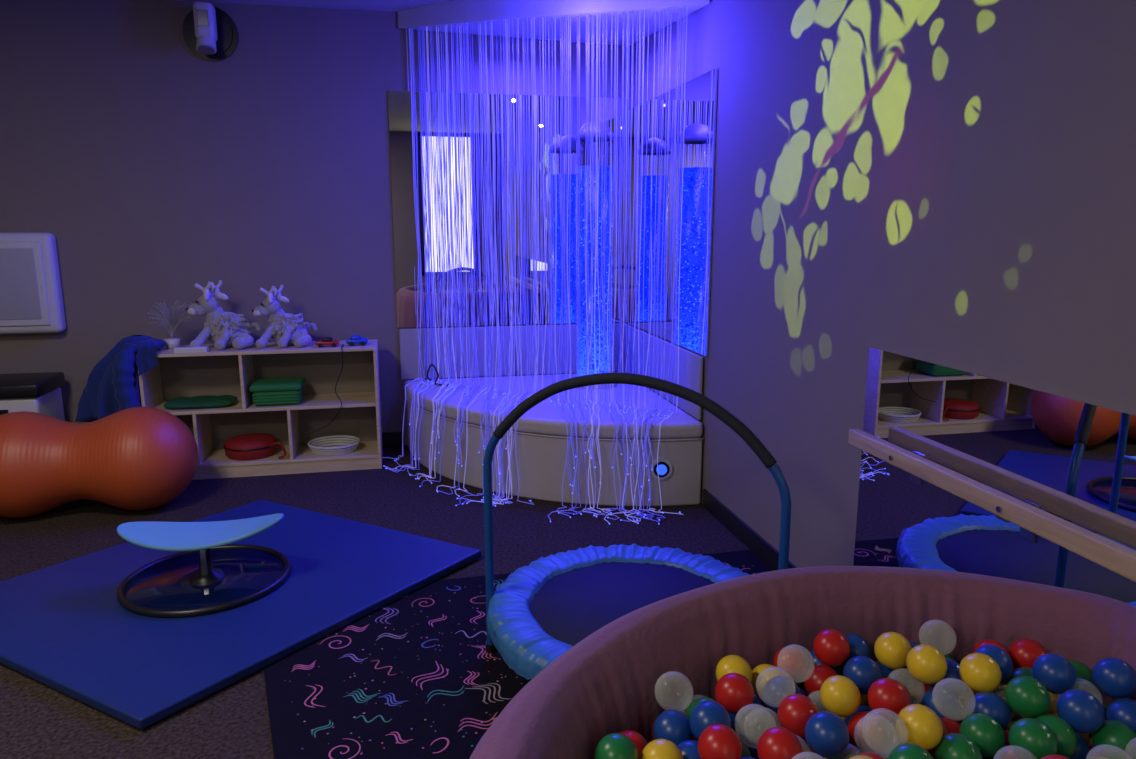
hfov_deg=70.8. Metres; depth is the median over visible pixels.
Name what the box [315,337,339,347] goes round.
toy car
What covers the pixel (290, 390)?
storage basket
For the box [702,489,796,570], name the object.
baseboard
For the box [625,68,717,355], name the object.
wall mirror
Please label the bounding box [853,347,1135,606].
wall mirror
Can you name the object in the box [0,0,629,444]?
wall
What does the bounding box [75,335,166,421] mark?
blanket
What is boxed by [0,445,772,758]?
floor
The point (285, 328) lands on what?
reindeer
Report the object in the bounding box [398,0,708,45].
canopy
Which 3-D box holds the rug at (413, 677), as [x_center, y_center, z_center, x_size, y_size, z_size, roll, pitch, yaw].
[0.149,1.168,1.827,2.175,0.008,3.510,-2,11,-12]
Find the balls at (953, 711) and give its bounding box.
[594,619,1135,758]
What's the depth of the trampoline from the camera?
2.75 m
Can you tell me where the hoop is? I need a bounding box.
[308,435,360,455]
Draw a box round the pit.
[469,566,1135,758]
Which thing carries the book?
on the storage shelf
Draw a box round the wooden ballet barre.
[848,429,1135,581]
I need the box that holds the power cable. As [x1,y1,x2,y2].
[302,344,343,434]
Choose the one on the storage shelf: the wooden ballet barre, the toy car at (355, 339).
the toy car at (355, 339)
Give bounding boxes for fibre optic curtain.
[382,6,686,524]
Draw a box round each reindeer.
[186,280,260,349]
[252,285,317,347]
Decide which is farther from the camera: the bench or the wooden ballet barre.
the bench
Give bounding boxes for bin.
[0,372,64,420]
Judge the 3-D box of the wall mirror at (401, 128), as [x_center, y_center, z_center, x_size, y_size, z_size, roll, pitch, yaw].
[-0.370,-1.120,5.370,1.576,1.510,0.008,-2,11,-12]
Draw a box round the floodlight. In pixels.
[182,1,237,60]
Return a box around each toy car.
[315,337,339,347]
[346,335,367,345]
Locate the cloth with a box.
[164,395,236,408]
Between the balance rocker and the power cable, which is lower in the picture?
the balance rocker
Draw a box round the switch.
[650,458,671,479]
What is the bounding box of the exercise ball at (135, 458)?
[0,407,197,517]
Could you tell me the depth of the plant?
4.78 m
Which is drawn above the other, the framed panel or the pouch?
the framed panel
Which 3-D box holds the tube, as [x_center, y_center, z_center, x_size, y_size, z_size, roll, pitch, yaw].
[0.169,-0.784,5.091,0.320,1.664,0.320,-2,11,-12]
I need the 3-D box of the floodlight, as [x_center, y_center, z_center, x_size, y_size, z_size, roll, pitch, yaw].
[-2.122,-2.055,4.701,0.310,0.310,0.222,-2,11,-12]
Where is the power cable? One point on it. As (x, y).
(342, 344)
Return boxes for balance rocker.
[117,513,290,617]
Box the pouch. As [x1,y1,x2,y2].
[223,433,286,460]
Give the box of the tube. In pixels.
[572,120,616,388]
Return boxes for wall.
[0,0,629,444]
[626,0,1135,567]
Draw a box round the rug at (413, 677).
[263,550,771,758]
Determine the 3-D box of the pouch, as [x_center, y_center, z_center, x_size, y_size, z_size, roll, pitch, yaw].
[-1.938,0.409,4.982,0.385,0.118,0.316,-2,11,-12]
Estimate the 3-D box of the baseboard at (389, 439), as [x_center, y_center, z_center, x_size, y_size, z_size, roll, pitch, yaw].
[-2.746,0.473,5.167,3.300,0.100,0.012,-2,11,-12]
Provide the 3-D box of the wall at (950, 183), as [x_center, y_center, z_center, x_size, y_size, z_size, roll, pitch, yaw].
[1.173,-0.344,2.296,0.100,2.800,6.850,-2,11,-12]
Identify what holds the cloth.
on the storage shelf
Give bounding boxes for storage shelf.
[136,339,382,479]
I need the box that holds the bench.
[399,323,703,505]
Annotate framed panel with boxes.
[0,233,65,333]
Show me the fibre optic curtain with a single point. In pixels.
(411, 40)
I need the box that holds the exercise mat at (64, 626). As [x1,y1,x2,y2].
[0,500,480,728]
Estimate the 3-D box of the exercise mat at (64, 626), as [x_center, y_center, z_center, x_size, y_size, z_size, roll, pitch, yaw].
[-1.463,0.848,3.353,1.423,0.036,1.706,8,13,34]
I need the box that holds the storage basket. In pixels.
[249,377,305,405]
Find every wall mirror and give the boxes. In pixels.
[388,90,627,327]
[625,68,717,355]
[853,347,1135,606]
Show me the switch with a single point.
(664, 470)
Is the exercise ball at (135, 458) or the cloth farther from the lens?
the cloth
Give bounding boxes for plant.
[148,300,190,348]
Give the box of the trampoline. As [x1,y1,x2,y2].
[483,372,790,679]
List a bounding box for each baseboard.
[382,432,403,446]
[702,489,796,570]
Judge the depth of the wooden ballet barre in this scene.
2.02 m
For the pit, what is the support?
on the rug at (413, 677)
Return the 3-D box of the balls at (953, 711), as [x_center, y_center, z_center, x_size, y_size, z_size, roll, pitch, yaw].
[0.587,0.751,1.054,1.228,0.242,1.447,-2,11,-12]
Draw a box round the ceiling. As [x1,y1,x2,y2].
[178,0,452,11]
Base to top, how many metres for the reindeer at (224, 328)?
0.401 m
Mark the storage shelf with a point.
(230, 370)
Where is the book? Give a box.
[173,346,208,352]
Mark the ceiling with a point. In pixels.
(369, 5)

